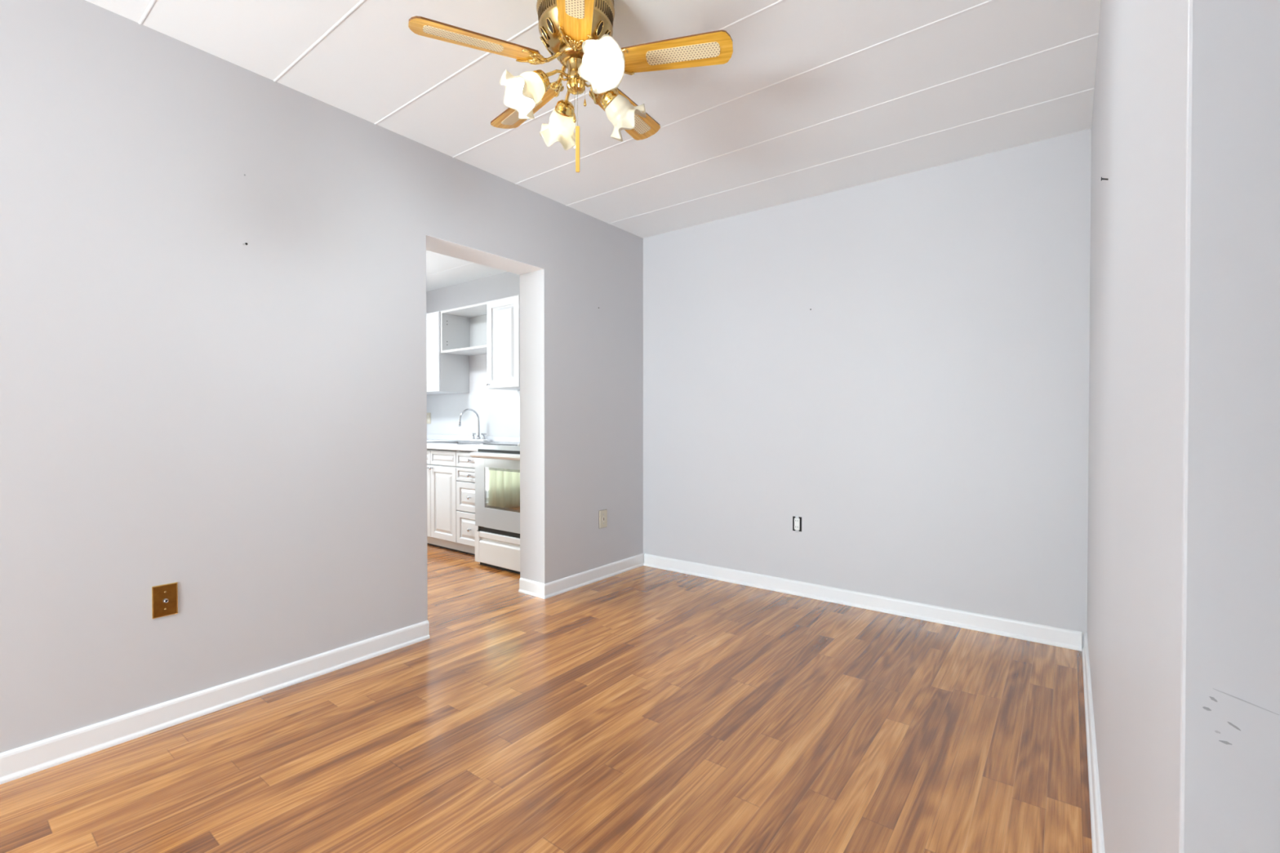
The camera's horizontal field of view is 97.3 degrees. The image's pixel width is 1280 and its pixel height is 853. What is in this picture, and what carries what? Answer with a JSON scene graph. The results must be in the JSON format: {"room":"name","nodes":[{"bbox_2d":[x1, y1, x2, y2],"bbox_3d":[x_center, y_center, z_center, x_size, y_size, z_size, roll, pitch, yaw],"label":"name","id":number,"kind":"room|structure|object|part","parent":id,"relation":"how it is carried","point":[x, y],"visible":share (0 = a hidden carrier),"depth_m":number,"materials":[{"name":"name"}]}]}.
{"room":"empty dining room","nodes":[
{"label":"empty dining room","id":0,"kind":"room"},
{"bbox_2d":[0,0,643,753],"bbox_3d":[-2.405,-0.151,1.213,0.223,2.440,7.714,0,1,37],"label":"wall","id":1,"kind":"structure","parent":0,"point":[213,268],"depth_m":2.12,"materials":[{"name":"grey paint"}]},
{"bbox_2d":[151,582,177,618],"bbox_3d":[-1.672,0.614,1.985,0.018,0.113,0.071,0,1,37],"label":"wall plate","id":2,"kind":"object","parent":1,"relation":"attached to","point":[164,597],"visible":1,"depth_m":1.98,"materials":[{"name":"gold metal"}]},
{"bbox_2d":[0,620,430,784],"bbox_3d":[-2.850,1.034,0.445,0.019,0.086,5.931,0,1,37],"label":"baseboard","id":3,"kind":"structure","parent":1,"relation":"attached to","point":[33,757],"depth_m":2.03,"materials":[{"name":"white wood"}]},
{"bbox_2d":[426,269,544,607],"bbox_3d":[-0.909,0.048,3.178,0.223,2.000,0.790,0,1,37],"label":"trim","id":4,"kind":"structure","parent":1,"relation":"attached to","point":[532,283],"depth_m":3.48,"materials":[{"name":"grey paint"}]},
{"bbox_2d":[426,235,544,275],"bbox_3d":[-0.909,-0.953,3.167,0.223,0.002,0.790,0,1,37],"label":"trim","id":5,"kind":"structure","parent":1,"relation":"attached to","point":[433,244],"depth_m":3.16,"materials":[{"name":"white paint"}]},
{"bbox_2d":[518,553,644,599],"bbox_3d":[-0.364,0.997,3.882,0.238,0.086,1.014,0,1,37],"label":"baseboard","id":6,"kind":"structure","parent":1,"relation":"attached to","point":[531,588],"depth_m":3.65,"materials":[{"name":"white wood"}]},
{"bbox_2d":[599,509,607,528],"bbox_3d":[-0.251,0.633,3.855,0.010,0.123,0.081,0,1,37],"label":"wall plate","id":7,"kind":"object","parent":1,"relation":"attached to","point":[602,513],"visible":1,"depth_m":3.85,"materials":[{"name":"beige plastic"}]},
{"bbox_2d":[0,544,1092,852],"bbox_3d":[-1.293,1.108,0.378,8.800,0.060,8.014,0,1,37],"label":"floor","id":8,"kind":"structure","parent":0,"point":[642,709],"depth_m":1.85,"materials":[{"name":"laminate"}]},
{"bbox_2d":[426,449,464,552],"bbox_3d":[-1.576,0.609,5.004,0.721,0.838,0.690,0,1,37],"label":"base cabinet","id":9,"kind":"object","parent":8,"relation":"on","point":[442,466],"visible":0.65,"depth_m":4.67,"materials":[{"name":"wood"}]},
{"bbox_3d":[-1.906,0.261,4.865,0.356,0.114,0.018,0,1,37],"label":"drawer","id":10,"kind":"part","parent":9,"relation":"part of","materials":[{"name":"white wood"}]},
{"bbox_3d":[-1.906,0.630,4.869,0.356,0.608,0.018,0,1,37],"label":"door","id":11,"kind":"part","parent":9,"relation":"part of","materials":[{"name":"white wood"}]},
{"bbox_3d":[-1.619,0.263,4.646,0.356,0.114,0.018,0,1,37],"label":"drawer","id":12,"kind":"part","parent":9,"relation":"part of","materials":[{"name":"white wood"}]},
{"bbox_3d":[-1.619,0.632,4.650,0.356,0.608,0.018,0,1,37],"label":"door","id":13,"kind":"part","parent":9,"relation":"part of","materials":[{"name":"white wood"}]},
{"bbox_2d":[426,434,519,451],"bbox_3d":[-1.725,0.138,5.114,1.855,0.094,0.691,0,1,37],"label":"countertop","id":14,"kind":"structure","parent":9,"relation":"on","point":[430,437],"depth_m":5.14,"materials":[{"name":"white laminate"}]},
{"bbox_2d":[426,440,495,451],"bbox_3d":[-1.623,0.221,5.014,0.616,0.164,0.436,0,1,37],"label":"sink","id":15,"kind":"object","parent":14,"relation":"in","point":[442,442],"visible":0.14,"depth_m":5.15,"materials":[{"name":"metal"}]},
{"bbox_2d":[457,408,488,441],"bbox_3d":[-1.562,-0.013,5.198,0.210,0.307,0.231,0,1,37],"label":"kitchen faucet","id":16,"kind":"object","parent":14,"relation":"on","point":[478,437],"visible":1,"depth_m":5.23,"materials":[{"name":"silver metal"}]},
{"bbox_3d":[-1.575,-0.023,5.205,0.220,0.287,0.040,-1,1,-44],"label":"spout","id":17,"kind":"part","parent":16,"relation":"part of","materials":[{"name":"silver metal"}]},
{"bbox_3d":[-1.509,0.129,5.269,0.210,0.022,0.056,0,1,37],"label":"plate","id":18,"kind":"part","parent":16,"relation":"part of","materials":[{"name":"silver metal"}]},
{"bbox_2d":[456,450,478,555],"bbox_3d":[-1.137,0.613,4.670,0.379,0.838,0.690,0,1,37],"label":"base cabinet","id":19,"kind":"object","parent":8,"relation":"on","point":[466,527],"visible":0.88,"depth_m":4.46,"materials":[{"name":"wood"}]},
{"bbox_3d":[-1.324,0.558,4.424,0.375,0.231,0.018,0,1,37],"label":"drawer","id":20,"kind":"part","parent":19,"relation":"part of","materials":[{"name":"white wood"}]},
{"bbox_3d":[-1.324,0.383,4.423,0.375,0.104,0.018,0,1,37],"label":"drawer","id":21,"kind":"part","parent":19,"relation":"part of","materials":[{"name":"white wood"}]},
{"bbox_3d":[-1.324,0.266,4.421,0.375,0.114,0.018,0,1,37],"label":"drawer","id":22,"kind":"part","parent":19,"relation":"part of","materials":[{"name":"white wood"}]},
{"bbox_3d":[-1.324,0.810,4.427,0.375,0.257,0.018,0,1,37],"label":"drawer","id":23,"kind":"part","parent":19,"relation":"part of","materials":[{"name":"white wood"}]},
{"bbox_2d":[469,442,519,573],"bbox_3d":[-0.719,0.561,4.275,0.760,0.950,0.802,0,1,37],"label":"range","id":24,"kind":"object","parent":8,"relation":"on","point":[497,465],"visible":0.34,"depth_m":4.06,"materials":[{"name":"white metal"}]},
{"bbox_3d":[-0.949,0.213,3.970,0.760,0.040,0.044,0,1,37],"label":"handle","id":25,"kind":"part","parent":24,"relation":"part of","materials":[{"name":"white metal"}]},
{"bbox_2d":[474,442,519,451],"bbox_3d":[-0.713,0.148,4.279,0.760,0.041,0.744,0,1,37],"label":"cooktop","id":26,"kind":"object","parent":24,"relation":"in","point":[500,446],"depth_m":4.09,"materials":[{"name":"black ceramic"}]},
{"bbox_3d":[-0.926,0.898,4.008,0.760,0.230,0.035,0,1,37],"label":"storage drawer","id":27,"kind":"part","parent":24,"relation":"part of","materials":[{"name":"white metal"}]},
{"bbox_3d":[-0.925,0.468,4.003,0.760,0.554,0.034,0,1,37],"label":"door","id":28,"kind":"part","parent":24,"relation":"part of","materials":[{"name":"white metal"}]},
{"bbox_2d":[85,0,1101,291],"bbox_3d":[-1.293,-1.421,0.351,8.800,0.122,8.014,0,1,37],"label":"ceiling","id":29,"kind":"structure","parent":0,"point":[811,98],"depth_m":2.28,"materials":[{"name":"white paint"}]},
{"bbox_2d":[408,0,733,172],"bbox_3d":[-0.205,-1.099,1.848,0.956,0.556,0.949,0,1,37],"label":"ceiling fan","id":30,"kind":"object","parent":29,"relation":"hanging from","point":[579,33],"visible":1,"depth_m":1.75,"materials":[{"name":"brown wood"}]},
{"bbox_3d":[-0.491,-1.158,1.692,0.378,0.006,0.117,0,13,-24],"label":"blade","id":31,"kind":"part","parent":30,"relation":"part of","materials":[{"name":"brown wood"}]},
{"bbox_3d":[-0.373,-1.031,1.749,0.134,0.142,0.143,0,1,37],"label":"lamp shade","id":32,"kind":"part","parent":30,"relation":"part of","materials":[{"name":"white glass"}]},
{"bbox_3d":[-0.415,-1.162,2.050,0.117,0.006,0.378,-17,12,-41],"label":"blade","id":33,"kind":"part","parent":30,"relation":"part of","materials":[{"name":"brown wood"}]},
{"bbox_3d":[-0.267,-1.116,1.791,0.087,0.043,0.012,0,1,-25],"label":"light arm","id":34,"kind":"part","parent":30,"relation":"part of","materials":[{"name":"gold metal"}]},
{"bbox_3d":[-0.279,-1.036,1.984,0.133,0.138,0.131,0,1,26],"label":"lamp shade","id":35,"kind":"part","parent":30,"relation":"part of","materials":[{"name":"white glass"}]},
{"bbox_3d":[-0.234,-1.117,1.879,0.012,0.043,0.087,0,1,-25],"label":"light arm","id":36,"kind":"part","parent":30,"relation":"part of","materials":[{"name":"gold metal"}]},
{"bbox_3d":[-0.212,-1.000,1.824,0.011,0.030,0.011,0,1,37],"label":"drop pull","id":37,"kind":"part","parent":30,"relation":"part of","materials":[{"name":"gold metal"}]},
{"bbox_3d":[-0.174,-1.156,1.509,0.117,0.006,0.378,13,-1,-6],"label":"blade","id":38,"kind":"part","parent":30,"relation":"part of","materials":[{"name":"brown wood"}]},
{"bbox_3d":[-0.201,-1.025,1.814,0.002,0.116,0.003,0,1,37],"label":"pull chain","id":39,"kind":"part","parent":30,"relation":"part of","materials":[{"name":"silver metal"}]},
{"bbox_3d":[-0.201,-0.894,1.815,0.013,0.147,0.007,0,1,0],"label":"wooden pull","id":40,"kind":"part","parent":30,"relation":"part of","materials":[{"name":"yellow wood"}]},
{"bbox_3d":[-0.147,-1.117,1.846,0.087,0.043,0.012,0,1,-25],"label":"light arm","id":41,"kind":"part","parent":30,"relation":"part of","materials":[{"name":"gold metal"}]},
{"bbox_3d":[-0.135,-1.078,1.674,0.063,0.055,0.049,0,1,37],"label":"bulb","id":42,"kind":"part","parent":30,"relation":"part of","materials":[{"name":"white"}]},
{"bbox_3d":[-0.111,-1.054,1.646,0.130,0.133,0.136,0,1,7],"label":"lamp shade","id":43,"kind":"part","parent":30,"relation":"part of","materials":[{"name":"white glass"}]},
{"bbox_3d":[-0.051,-1.162,2.088,0.117,0.006,0.378,-14,-6,29],"label":"blade","id":44,"kind":"part","parent":30,"relation":"part of","materials":[{"name":"brown wood"}]},
{"bbox_3d":[-0.045,-1.034,1.890,0.134,0.139,0.136,0,1,37],"label":"lamp shade","id":45,"kind":"part","parent":30,"relation":"part of","materials":[{"name":"white glass"}]},
{"bbox_3d":[0.097,-1.159,1.754,0.378,0.006,0.117,0,-12,12],"label":"blade","id":46,"kind":"part","parent":30,"relation":"part of","materials":[{"name":"brown wood"}]},
{"bbox_2d":[426,128,1091,648],"bbox_3d":[-0.072,-0.185,4.378,5.572,2.440,0.151,0,1,37],"label":"wall","id":47,"kind":"structure","parent":0,"point":[897,366],"depth_m":3.16,"materials":[{"name":"grey paint"}]},
{"bbox_2d":[426,311,469,395],"bbox_3d":[-2.069,-0.703,5.575,0.737,0.746,0.361,0,1,37],"label":"upper cabinet","id":48,"kind":"object","parent":47,"relation":"attached to","point":[446,373],"visible":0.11,"depth_m":5.32,"materials":[{"name":"wood"}]},
{"bbox_3d":[-2.010,-0.701,5.349,0.365,0.742,0.018,0,1,37],"label":"door","id":49,"kind":"part","parent":48,"relation":"part of","materials":[{"name":"white wood"}]},
{"bbox_2d":[440,302,487,355],"bbox_3d":[-1.480,-0.878,5.154,0.701,0.386,0.313,0,1,37],"label":"upper cabinet","id":50,"kind":"object","parent":47,"relation":"attached to","point":[464,330],"visible":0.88,"depth_m":5.32,"materials":[{"name":"wood"}]},
{"bbox_2d":[426,391,519,436],"bbox_3d":[-1.206,-0.114,5.147,2.636,0.408,0.004,0,1,37],"label":"backsplash","id":51,"kind":"structure","parent":47,"relation":"attached to","point":[499,412],"depth_m":5.43,"materials":[{"name":"white tile"}]},
{"bbox_2d":[426,413,431,423],"bbox_3d":[-2.220,-0.087,5.913,0.072,0.116,0.008,0,1,37],"label":"kitchen outlet","id":52,"kind":"object","parent":51,"relation":"attached to","point":[428,415],"visible":0.86,"depth_m":5.90,"materials":[{"name":"beige plastic"}]},
{"bbox_2d":[485,294,519,390],"bbox_3d":[-1.049,-0.695,4.796,0.418,0.746,0.361,0,1,37],"label":"upper cabinet","id":53,"kind":"object","parent":47,"relation":"attached to","point":[503,315],"visible":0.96,"depth_m":4.67,"materials":[{"name":"wood"}]},
{"bbox_2d":[792,515,801,533],"bbox_3d":[0.973,0.605,3.490,0.058,0.106,0.009,0,1,37],"label":"wall outlet","id":54,"kind":"object","parent":47,"relation":"attached to","point":[797,520],"visible":1,"depth_m":3.49,"materials":[{"name":"white plastic"}]},
{"bbox_2d":[794,518,799,529],"bbox_3d":[0.973,0.605,3.490,0.035,0.072,0.008,0,1,37],"label":"receptacle","id":55,"kind":"object","parent":54,"relation":"attached to","point":[797,521],"depth_m":3.49,"materials":[{"name":"white plastic"}]},
{"bbox_2d":[1087,0,1279,852],"bbox_3d":[2.471,-0.145,0.705,2.929,2.440,2.906,0,1,37],"label":"wall","id":56,"kind":"structure","parent":0,"point":[1184,553],"depth_m":0.44,"materials":[{"name":"grey paint"}]},
{"bbox_2d":[643,553,1105,852],"bbox_3d":[1.390,1.024,1.437,5.519,0.086,2.775,0,1,37],"label":"baseboard","id":57,"kind":"structure","parent":56,"relation":"attached to","point":[1023,630],"depth_m":2.98,"materials":[{"name":"white wood"}]}
]}

